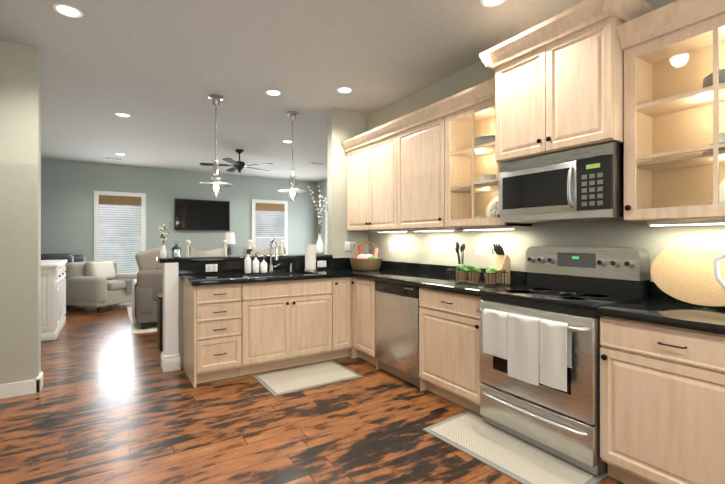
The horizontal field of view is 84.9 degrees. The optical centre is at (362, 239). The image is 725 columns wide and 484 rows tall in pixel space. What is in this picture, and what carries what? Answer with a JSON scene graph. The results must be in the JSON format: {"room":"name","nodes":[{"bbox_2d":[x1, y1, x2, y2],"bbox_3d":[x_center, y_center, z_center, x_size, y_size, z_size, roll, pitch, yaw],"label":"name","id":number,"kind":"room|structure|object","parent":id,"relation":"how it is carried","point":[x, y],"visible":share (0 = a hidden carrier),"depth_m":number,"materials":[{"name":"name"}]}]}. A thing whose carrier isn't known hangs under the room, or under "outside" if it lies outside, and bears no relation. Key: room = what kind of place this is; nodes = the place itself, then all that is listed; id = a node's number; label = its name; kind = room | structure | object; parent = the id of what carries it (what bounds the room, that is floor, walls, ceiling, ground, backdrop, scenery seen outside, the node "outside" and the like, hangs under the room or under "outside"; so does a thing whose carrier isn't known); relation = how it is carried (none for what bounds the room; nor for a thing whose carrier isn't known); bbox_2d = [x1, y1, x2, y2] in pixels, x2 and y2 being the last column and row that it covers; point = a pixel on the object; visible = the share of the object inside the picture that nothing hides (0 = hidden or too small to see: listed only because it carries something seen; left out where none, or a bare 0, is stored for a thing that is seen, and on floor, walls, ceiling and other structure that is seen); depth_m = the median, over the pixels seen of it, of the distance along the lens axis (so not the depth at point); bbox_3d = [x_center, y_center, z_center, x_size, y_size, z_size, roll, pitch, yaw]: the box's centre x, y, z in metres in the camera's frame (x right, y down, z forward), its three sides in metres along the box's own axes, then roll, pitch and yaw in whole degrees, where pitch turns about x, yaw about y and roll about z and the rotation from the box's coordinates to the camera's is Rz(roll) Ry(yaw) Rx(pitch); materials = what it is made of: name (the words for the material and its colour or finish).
{"room":"kitchen and living room","nodes":[
{"label":"kitchen and living room","id":0,"kind":"room"},
{"bbox_2d":[41,159,317,261],"bbox_3d":[-4.308,-0.158,9.296,7.380,2.880,0.120,0,0,-32],"label":"wall","id":1,"kind":"structure","parent":0,"point":[68,188],"depth_m":9.04,"materials":[{"name":"paint"}]},
{"bbox_2d":[94,190,145,272],"bbox_3d":[-5.244,-0.031,8.596,1.000,1.985,0.058,0,0,-32],"label":"window","id":2,"kind":"structure","parent":1,"relation":"in","point":[120,228],"depth_m":8.61,"materials":[{"name":"white glass"}]},
{"bbox_2d":[175,198,229,230],"bbox_3d":[-3.819,-0.573,9.495,1.240,0.730,0.064,0,0,-32],"label":"tv","id":3,"kind":"object","parent":1,"relation":"attached to","point":[195,214],"visible":0.98,"depth_m":9.46,"materials":[{"name":"black plastic"}]},
{"bbox_2d":[252,199,287,253],"bbox_3d":[-2.414,-0.030,10.388,1.000,1.985,0.058,0,0,-32],"label":"window","id":4,"kind":"structure","parent":1,"relation":"in","point":[269,220],"depth_m":10.38,"materials":[{"name":"white glass"}]},
{"bbox_2d":[0,40,367,384],"bbox_3d":[-0.698,-0.160,4.670,6.230,2.880,0.140,0,0,-32],"label":"wall","id":5,"kind":"structure","parent":0,"point":[20,212],"depth_m":3.27,"materials":[{"name":"beige paint"}]},
{"bbox_2d":[0,375,41,398],"bbox_3d":[-2.990,1.215,3.126,0.705,0.130,0.015,0,0,-32],"label":"baseboard","id":6,"kind":"structure","parent":5,"relation":"attached to","point":[8,390],"depth_m":3.24,"materials":[{"name":"white wood"}]},
{"bbox_2d":[206,264,216,271],"bbox_3d":[-1.539,0.295,4.045,0.115,0.075,0.008,0,0,-32],"label":"outlet","id":7,"kind":"object","parent":5,"relation":"attached to","point":[211,267],"visible":1,"depth_m":4.04,"materials":[{"name":"white plastic"}]},
{"bbox_2d":[155,254,332,262],"bbox_3d":[-1.280,0.210,4.498,1.873,0.040,0.488,0,0,-32],"label":"bar","id":8,"kind":"object","parent":5,"relation":"on","point":[218,258],"visible":0.73,"depth_m":4.20,"materials":[{"name":"stone"}]},
{"bbox_2d":[159,223,170,257],"bbox_3d":[-2.002,0.011,4.012,0.101,0.357,0.149,0,0,-32],"label":"vase","id":9,"kind":"object","parent":8,"relation":"on","point":[163,252],"visible":1,"depth_m":4.00,"materials":[{"name":"white ceramic"}]},
{"bbox_2d":[171,241,180,257],"bbox_3d":[-1.863,0.106,3.967,0.100,0.166,0.100,0,0,-32],"label":"lantern","id":10,"kind":"object","parent":8,"relation":"on","point":[175,247],"visible":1,"depth_m":3.96,"materials":[{"name":"black metal"}]},
{"bbox_2d":[308,186,325,253],"bbox_3d":[-0.547,-0.230,4.873,0.218,0.839,0.226,0,0,-32],"label":"vase","id":11,"kind":"object","parent":8,"relation":"on","point":[319,247],"visible":1,"depth_m":4.91,"materials":[{"name":"white ceramic"}]},
{"bbox_2d":[317,261,325,266],"bbox_3d":[-0.483,0.295,4.714,0.115,0.075,0.008,0,0,-32],"label":"outlet","id":12,"kind":"object","parent":5,"relation":"attached to","point":[321,263],"visible":1,"depth_m":4.71,"materials":[{"name":"white plastic"}]},
{"bbox_2d":[345,242,355,250],"bbox_3d":[-0.149,0.090,4.952,0.165,0.115,0.008,0,0,-32],"label":"outlet","id":13,"kind":"object","parent":5,"relation":"attached to","point":[350,246],"visible":0.96,"depth_m":4.95,"materials":[{"name":"white plastic"}]},
{"bbox_2d":[0,0,584,181],"bbox_3d":[-0.843,-1.640,3.845,7.400,0.080,13.100,0,0,-32],"label":"ceiling","id":14,"kind":"structure","parent":0,"point":[158,71],"depth_m":3.68,"materials":[{"name":"paint"}]},
{"bbox_2d":[53,3,82,17],"bbox_3d":[-2.061,-1.598,2.777,0.170,0.006,0.170,0,0,-32],"label":"recessed light","id":15,"kind":"object","parent":14,"relation":"in","point":[68,10],"visible":1,"depth_m":2.77,"materials":[{"name":"white glass"}]},
{"bbox_2d":[115,113,129,116],"bbox_3d":[-3.089,-1.597,5.109,0.170,0.006,0.170,0,0,-32],"label":"recessed light","id":16,"kind":"object","parent":14,"relation":"in","point":[122,114],"visible":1,"depth_m":5.10,"materials":[{"name":"white"}]},
{"bbox_2d":[199,94,232,195],"bbox_3d":[-1.647,-1.037,4.460,0.370,1.124,0.370,0,0,-32],"label":"pendant light","id":17,"kind":"object","parent":14,"relation":"hanging from","point":[216,99],"visible":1,"depth_m":4.44,"materials":[{"name":"silver metal"}]},
{"bbox_2d":[200,149,271,172],"bbox_3d":[-2.237,-1.288,7.156,1.286,0.620,1.237,0,0,-32],"label":"ceiling fan","id":18,"kind":"object","parent":14,"relation":"hanging from","point":[239,165],"visible":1,"depth_m":7.05,"materials":[{"name":"black plastic"}]},
{"bbox_2d":[265,90,280,95],"bbox_3d":[-0.974,-1.597,4.330,0.170,0.006,0.170,0,0,-32],"label":"recessed light","id":19,"kind":"object","parent":14,"relation":"in","point":[273,92],"visible":1,"depth_m":4.32,"materials":[{"name":"white glass"}]},
{"bbox_2d":[278,111,306,199],"bbox_3d":[-0.888,-1.037,5.035,0.370,1.124,0.370,0,0,-32],"label":"pendant light","id":20,"kind":"object","parent":14,"relation":"hanging from","point":[292,190],"visible":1,"depth_m":5.01,"materials":[{"name":"silver metal"}]},
{"bbox_2d":[337,87,351,92],"bbox_3d":[-0.193,-1.597,4.256,0.170,0.006,0.170,0,0,-32],"label":"recessed light","id":21,"kind":"object","parent":14,"relation":"in","point":[344,90],"visible":1,"depth_m":4.26,"materials":[{"name":"white glass"}]},
{"bbox_2d":[480,0,505,6],"bbox_3d":[0.874,-1.598,2.647,0.170,0.006,0.170,0,0,-32],"label":"recessed light","id":22,"kind":"object","parent":14,"relation":"in","point":[489,3],"visible":1,"depth_m":2.68,"materials":[{"name":"white"}]},
{"bbox_2d":[0,302,624,483],"bbox_3d":[-0.843,1.310,3.843,7.400,0.060,13.100,0,0,-32],"label":"floor","id":23,"kind":"structure","parent":0,"point":[111,402],"depth_m":2.71,"materials":[{"name":"brown wood"}]},
{"bbox_2d":[41,260,66,341],"bbox_3d":[-4.465,0.798,5.414,0.621,0.965,1.330,0,0,-32],"label":"sideboard","id":24,"kind":"object","parent":23,"relation":"on","point":[53,297],"visible":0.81,"depth_m":5.01,"materials":[{"name":"white wood"}]},
{"bbox_2d":[41,253,85,306],"bbox_3d":[-6.258,0.781,7.469,1.746,1.000,0.820,0,0,-32],"label":"sofa","id":25,"kind":"object","parent":23,"relation":"on","point":[68,257],"visible":0.12,"depth_m":7.69,"materials":[{"name":"fabric"}]},
{"bbox_2d":[65,260,136,312],"bbox_3d":[-4.794,0.841,7.375,0.930,0.880,0.996,0,0,18],"label":"armchair","id":26,"kind":"object","parent":23,"relation":"on","point":[98,285],"visible":0.81,"depth_m":7.02,"materials":[{"name":"beige fabric"}]},
{"bbox_2d":[127,306,156,333],"bbox_3d":[-2.464,1.275,7.197,3.050,0.012,2.500,0,0,-32],"label":"living room rug","id":27,"kind":"object","parent":23,"relation":"on","point":[149,327],"visible":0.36,"depth_m":5.75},
{"bbox_2d":[132,246,285,328],"bbox_3d":[-2.352,0.690,6.532,2.488,1.156,0.982,0,0,-32],"label":"sofa","id":28,"kind":"object","parent":27,"relation":"on","point":[147,285],"visible":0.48,"depth_m":5.59,"materials":[{"name":"grey fabric"}]},
{"bbox_2d":[156,293,162,350],"bbox_3d":[-2.283,0.965,4.696,0.260,0.630,0.320,0,0,-32],"label":"trash can","id":29,"kind":"object","parent":23,"relation":"on","point":[159,320],"visible":0.31,"depth_m":4.52,"materials":[{"name":"black plastic"}]},
{"bbox_2d":[161,263,180,372],"bbox_3d":[-1.899,0.755,3.921,0.156,1.050,0.216,0,0,-32],"label":"column","id":30,"kind":"structure","parent":23,"relation":"on","point":[170,359],"depth_m":3.84,"materials":[{"name":"white paint"}]},
{"bbox_2d":[186,240,226,255],"bbox_3d":[-1.742,0.644,4.553,0.546,1.274,0.510,0,0,-32],"label":"bar stool","id":31,"kind":"object","parent":23,"relation":"on","point":[191,251],"visible":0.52,"depth_m":4.74,"materials":[{"name":"beige wood"}]},
{"bbox_2d":[183,281,242,387],"bbox_3d":[-1.440,0.840,3.778,0.408,0.880,0.608,0,0,-32],"label":"base cabinet","id":32,"kind":"object","parent":23,"relation":"on","point":[212,314],"depth_m":3.54,"materials":[{"name":"brown wood"}]},
{"bbox_2d":[248,240,283,254],"bbox_3d":[-1.126,0.644,4.943,0.546,1.274,0.510,0,0,-32],"label":"bar stool","id":33,"kind":"object","parent":23,"relation":"on","point":[265,252],"visible":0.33,"depth_m":5.12,"materials":[{"name":"beige wood"}]},
{"bbox_2d":[243,289,334,374],"bbox_3d":[-0.871,0.950,4.138,0.933,0.660,0.608,0,0,-32],"label":"base cabinet","id":34,"kind":"object","parent":23,"relation":"on","point":[281,330],"depth_m":3.87,"materials":[{"name":"brown wood"}]},
{"bbox_2d":[252,360,361,396],"bbox_3d":[-0.515,1.275,3.690,0.860,0.009,0.585,0,0,-32],"label":"area rug","id":35,"kind":"object","parent":23,"relation":"on","point":[285,381],"visible":0.96,"depth_m":3.64,"materials":[{"name":"grey fabric"}]},
{"bbox_2d":[307,277,350,358],"bbox_3d":[-0.376,0.840,4.452,0.235,0.880,0.608,0,0,-32],"label":"base cabinet","id":36,"kind":"object","parent":23,"relation":"on","point":[339,288],"depth_m":4.19,"materials":[{"name":"brown wood"}]},
{"bbox_2d":[178,258,349,285],"bbox_3d":[-0.966,0.315,4.051,1.590,0.170,0.654,0,0,-32],"label":"countertop","id":37,"kind":"structure","parent":36,"relation":"on","point":[228,272],"depth_m":4.10,"materials":[{"name":"stone"}]},
{"bbox_2d":[244,249,251,272],"bbox_3d":[-1.207,0.232,4.193,0.081,0.255,0.072,0,0,-32],"label":"soap bottle","id":38,"kind":"object","parent":37,"relation":"on","point":[247,264],"visible":1,"depth_m":4.17,"materials":[{"name":"white"}]},
{"bbox_2d":[252,252,258,272],"bbox_3d":[-1.139,0.251,4.236,0.072,0.217,0.072,0,0,-32],"label":"soap bottle","id":39,"kind":"object","parent":37,"relation":"on","point":[255,265],"visible":1,"depth_m":4.21,"materials":[{"name":"white"}]},
{"bbox_2d":[260,255,266,272],"bbox_3d":[-1.065,0.266,4.277,0.076,0.187,0.076,0,0,-32],"label":"soap bottle","id":40,"kind":"object","parent":37,"relation":"on","point":[263,266],"visible":1,"depth_m":4.25,"materials":[{"name":"white"}]},
{"bbox_2d":[268,238,279,271],"bbox_3d":[-0.924,0.176,4.284,0.132,0.368,0.218,0,0,-32],"label":"faucet","id":41,"kind":"object","parent":37,"relation":"on","point":[271,266],"visible":1,"depth_m":4.31,"materials":[{"name":"silver metal"}]},
{"bbox_2d":[304,240,316,270],"bbox_3d":[-0.592,0.188,4.512,0.150,0.344,0.150,0,0,-32],"label":"paper towel roll","id":42,"kind":"object","parent":37,"relation":"on","point":[310,257],"visible":1,"depth_m":4.46,"materials":[{"name":"white paper"}]},
{"bbox_2d":[351,277,379,368],"bbox_3d":[0.265,0.840,4.231,0.609,0.880,0.432,0,0,-32],"label":"base cabinet","id":43,"kind":"object","parent":23,"relation":"on","point":[362,290],"depth_m":4.09,"materials":[{"name":"brown wood"}]},
{"bbox_2d":[375,281,419,387],"bbox_3d":[0.545,0.842,3.770,0.612,0.875,0.640,0,0,-32],"label":"dishwasher","id":44,"kind":"object","parent":23,"relation":"on","point":[397,306],"visible":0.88,"depth_m":3.58,"materials":[{"name":"silver metal"}]},
{"bbox_2d":[419,287,482,415],"bbox_3d":[0.910,0.840,3.212,0.609,0.880,0.687,0,0,-32],"label":"base cabinet","id":45,"kind":"object","parent":23,"relation":"on","point":[449,322],"depth_m":3.03,"materials":[{"name":"brown wood"}]},
{"bbox_2d":[350,257,526,296],"bbox_3d":[0.444,0.315,3.921,0.639,0.170,2.384,0,0,-32],"label":"countertop","id":46,"kind":"structure","parent":45,"relation":"on","point":[429,276],"depth_m":3.71,"materials":[{"name":"stone"}]},
{"bbox_2d":[350,241,381,269],"bbox_3d":[0.043,0.193,4.725,0.397,0.334,0.396,0,0,-32],"label":"wicker basket","id":47,"kind":"object","parent":46,"relation":"on","point":[360,261],"visible":1,"depth_m":4.61,"materials":[{"name":"brown wicker"}]},
{"bbox_2d":[455,241,466,265],"bbox_3d":[0.902,0.189,3.629,0.096,0.340,0.129,0,0,-32],"label":"cooking utensils","id":48,"kind":"object","parent":46,"relation":"on","point":[462,247],"visible":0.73,"depth_m":3.62,"materials":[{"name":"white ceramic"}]},
{"bbox_2d":[447,264,507,286],"bbox_3d":[0.930,0.284,3.250,0.187,0.149,0.527,0,0,-32],"label":"wire basket","id":49,"kind":"object","parent":46,"relation":"on","point":[464,272],"visible":1,"depth_m":3.23,"materials":[{"name":"brown metal"}]},
{"bbox_2d":[492,243,509,283],"bbox_3d":[1.132,0.197,3.260,0.127,0.324,0.101,0,0,-32],"label":"knife block","id":50,"kind":"object","parent":46,"relation":"on","point":[501,260],"visible":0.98,"depth_m":3.23,"materials":[{"name":"brown wood"}]},
{"bbox_2d":[422,411,607,483],"bbox_3d":[0.879,1.274,2.413,0.480,0.009,0.960,0,0,-36],"label":"area rug","id":51,"kind":"object","parent":23,"relation":"on","point":[477,437],"visible":0.73,"depth_m":2.35,"materials":[{"name":"grey fabric"}]},
{"bbox_2d":[477,246,649,475],"bbox_3d":[1.253,0.667,2.561,0.725,1.225,0.768,0,0,-32],"label":"range","id":52,"kind":"object","parent":23,"relation":"on","point":[563,425],"visible":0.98,"depth_m":2.40,"materials":[{"name":"silver metal"}]},
{"bbox_2d":[483,308,570,391],"bbox_3d":[0.958,0.647,2.368,0.058,0.384,0.561,0,0,-32],"label":"towels","id":53,"kind":"object","parent":52,"relation":"hanging from","point":[534,351],"visible":1,"depth_m":2.30,"materials":[{"name":"white fabric"}]},
{"bbox_2d":[559,292,582,295],"bbox_3d":[1.288,0.344,2.477,0.120,0.014,0.110,0,0,-32],"label":"spoon rest","id":54,"kind":"object","parent":52,"relation":"on","point":[568,293],"visible":1,"depth_m":2.46,"materials":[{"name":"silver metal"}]},
{"bbox_2d":[600,316,724,483],"bbox_3d":[1.687,0.839,1.987,0.609,0.880,0.654,0,0,-32],"label":"base cabinet","id":55,"kind":"object","parent":23,"relation":"on","point":[662,404],"depth_m":1.87,"materials":[{"name":"brown wood"}]},
{"bbox_2d":[596,281,724,334],"bbox_3d":[1.995,0.329,1.473,0.639,0.140,1.856,0,0,-32],"label":"countertop","id":56,"kind":"structure","parent":55,"relation":"on","point":[659,306],"depth_m":1.97,"materials":[{"name":"stone"}]},
{"bbox_2d":[651,239,724,306],"bbox_3d":[1.857,0.180,2.139,0.088,0.357,0.520,0,0,-32],"label":"cutting board","id":57,"kind":"object","parent":56,"relation":"on","point":[684,271],"visible":1,"depth_m":2.18,"materials":[{"name":"brown wood"}]},
{"bbox_2d":[713,251,724,289],"bbox_3d":[1.806,0.192,1.829,0.210,0.333,0.291,0,0,-32],"label":"pitcher","id":58,"kind":"object","parent":56,"relation":"on","point":[717,274],"visible":1,"depth_m":1.93,"materials":[{"name":"white ceramic"}]},
{"bbox_3d":[-3.680,0.882,9.350,1.600,0.800,0.400,0,0,-32],"label":"console table","id":59,"kind":"object","parent":23,"relation":"on","visible":0},
{"bbox_2d":[224,233,234,254],"bbox_3d":[-3.232,0.162,9.634,0.280,0.640,0.280,0,0,-32],"label":"table lamp","id":60,"kind":"object","parent":59,"relation":"on","point":[229,238],"visible":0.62,"depth_m":9.55,"materials":[{"name":"grey fabric"}]},
{"bbox_2d":[318,180,326,253],"bbox_3d":[0.318,-0.158,8.776,0.120,2.880,5.710,0,0,-32],"label":"wall","id":61,"kind":"structure","parent":0,"point":[322,188],"depth_m":10.90,"materials":[{"name":"paint"}]},
{"bbox_2d":[325,201,326,253],"bbox_3d":[-0.749,-0.030,10.290,0.058,1.985,1.000,0,0,-32],"label":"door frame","id":62,"kind":"structure","parent":61,"relation":"attached to","point":[325,227],"depth_m":10.66,"materials":[{"name":"white wood"}]},
{"bbox_2d":[368,0,724,281],"bbox_3d":[2.032,-0.161,2.126,0.120,2.880,7.120,0,0,-32],"label":"wall","id":63,"kind":"structure","parent":0,"point":[434,247],"depth_m":3.46,"materials":[{"name":"beige paint"}]},
{"bbox_2d":[347,132,396,230],"bbox_3d":[0.219,-0.590,4.566,0.328,0.980,1.018,0,0,-32],"label":"upper cabinet","id":64,"kind":"object","parent":63,"relation":"attached to","point":[371,206],"depth_m":4.45,"materials":[{"name":"brown wood"}]},
{"bbox_2d":[377,230,406,232],"bbox_3d":[0.326,-0.088,4.436,0.090,0.024,0.450,0,0,-32],"label":"under-cabinet light","id":65,"kind":"object","parent":64,"relation":"attached to","point":[382,231],"visible":0.93,"depth_m":4.39,"materials":[{"name":"white plastic"}]},
{"bbox_2d":[389,242,392,251],"bbox_3d":[0.334,0.090,4.684,0.008,0.115,0.075,0,0,-32],"label":"electrical outlet","id":66,"kind":"object","parent":63,"relation":"attached to","point":[390,246],"visible":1,"depth_m":4.68,"materials":[{"name":"white plastic"}]},
{"bbox_2d":[393,112,476,229],"bbox_3d":[0.691,-0.590,3.822,0.328,0.980,0.744,0,0,-32],"label":"upper cabinet","id":67,"kind":"object","parent":63,"relation":"attached to","point":[435,161],"depth_m":3.59,"materials":[{"name":"brown wood"}]},
{"bbox_2d":[413,228,454,231],"bbox_3d":[0.687,-0.088,3.866,0.090,0.024,0.500,0,0,-32],"label":"under-cabinet light","id":68,"kind":"object","parent":67,"relation":"attached to","point":[439,229],"visible":1,"depth_m":3.78,"materials":[{"name":"white plastic"}]},
{"bbox_2d":[474,135,494,145],"bbox_3d":[1.035,-0.791,3.270,0.259,0.063,0.259,0,0,-38],"label":"dish","id":69,"kind":"object","parent":67,"relation":"in","point":[487,139],"depth_m":3.17,"materials":[{"name":"white ceramic"}]},
{"bbox_2d":[471,174,497,186],"bbox_3d":[1.030,-0.479,3.279,0.249,0.097,0.249,0,0,-38],"label":"dish","id":70,"kind":"object","parent":67,"relation":"in","point":[484,176],"depth_m":3.22,"materials":[{"name":"white ceramic"}]},
{"bbox_2d":[475,214,494,217],"bbox_3d":[0.978,-0.155,3.305,0.149,0.072,0.149,0,0,-38],"label":"dish","id":71,"kind":"object","parent":67,"relation":"in","point":[489,215],"depth_m":3.34,"materials":[{"name":"white ceramic"}]},
{"bbox_2d":[463,226,514,229],"bbox_3d":[1.043,-0.088,3.304,0.090,0.024,0.470,0,0,-32],"label":"under-cabinet light","id":72,"kind":"object","parent":67,"relation":"attached to","point":[494,228],"visible":1,"depth_m":3.21,"materials":[{"name":"white plastic"}]},
{"bbox_2d":[486,196,497,216],"bbox_3d":[1.137,-0.242,3.323,0.061,0.245,0.250,0,0,-32],"label":"dish","id":73,"kind":"object","parent":67,"relation":"in","point":[491,203],"depth_m":3.36,"materials":[{"name":"white ceramic"}]},
{"bbox_2d":[476,243,481,255],"bbox_3d":[1.046,0.090,3.561,0.008,0.115,0.075,0,0,-32],"label":"electrical outlet","id":74,"kind":"object","parent":63,"relation":"attached to","point":[479,249],"visible":1,"depth_m":3.55,"materials":[{"name":"white plastic"}]},
{"bbox_2d":[493,12,652,163],"bbox_3d":[1.359,-0.898,2.654,0.448,0.685,0.792,0,0,-32],"label":"upper cabinet","id":75,"kind":"object","parent":63,"relation":"attached to","point":[593,85],"depth_m":2.37,"materials":[{"name":"brown wood"}]},
{"bbox_2d":[499,141,623,222],"bbox_3d":[1.349,-0.339,2.649,0.470,0.427,0.765,0,0,-32],"label":"microwave","id":76,"kind":"object","parent":75,"relation":"attached to","point":[586,183],"visible":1,"depth_m":2.46,"materials":[{"name":"silver metal"}]},
{"bbox_2d":[702,132,724,152],"bbox_3d":[1.855,-0.480,1.976,0.249,0.097,0.249,0,0,-38],"label":"dish","id":77,"kind":"object","parent":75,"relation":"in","point":[721,135],"depth_m":1.97,"materials":[{"name":"white ceramic"}]},
{"bbox_2d":[709,197,724,204],"bbox_3d":[1.803,-0.156,2.002,0.149,0.072,0.149,0,0,-38],"label":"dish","id":78,"kind":"object","parent":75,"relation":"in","point":[720,199],"depth_m":2.00,"materials":[{"name":"white ceramic"}]},
{"bbox_2d":[719,178,724,197],"bbox_3d":[1.962,-0.243,2.020,0.061,0.245,0.250,0,0,-32],"label":"dish","id":79,"kind":"object","parent":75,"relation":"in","point":[722,194],"depth_m":2.10,"materials":[{"name":"white ceramic"}]},
{"bbox_2d":[648,219,724,225],"bbox_3d":[1.851,-0.089,2.029,0.090,0.024,0.650,0,0,-32],"label":"under-cabinet light","id":80,"kind":"object","parent":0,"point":[689,222],"visible":1,"depth_m":2.12,"materials":[{"name":"white plastic"}]},
{"bbox_2d":[703,68,724,86],"bbox_3d":[1.861,-0.792,1.967,0.259,0.063,0.259,0,0,-38],"label":"dish","id":81,"kind":"object","parent":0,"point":[709,81],"depth_m":1.97,"materials":[{"name":"white ceramic"}]}
]}

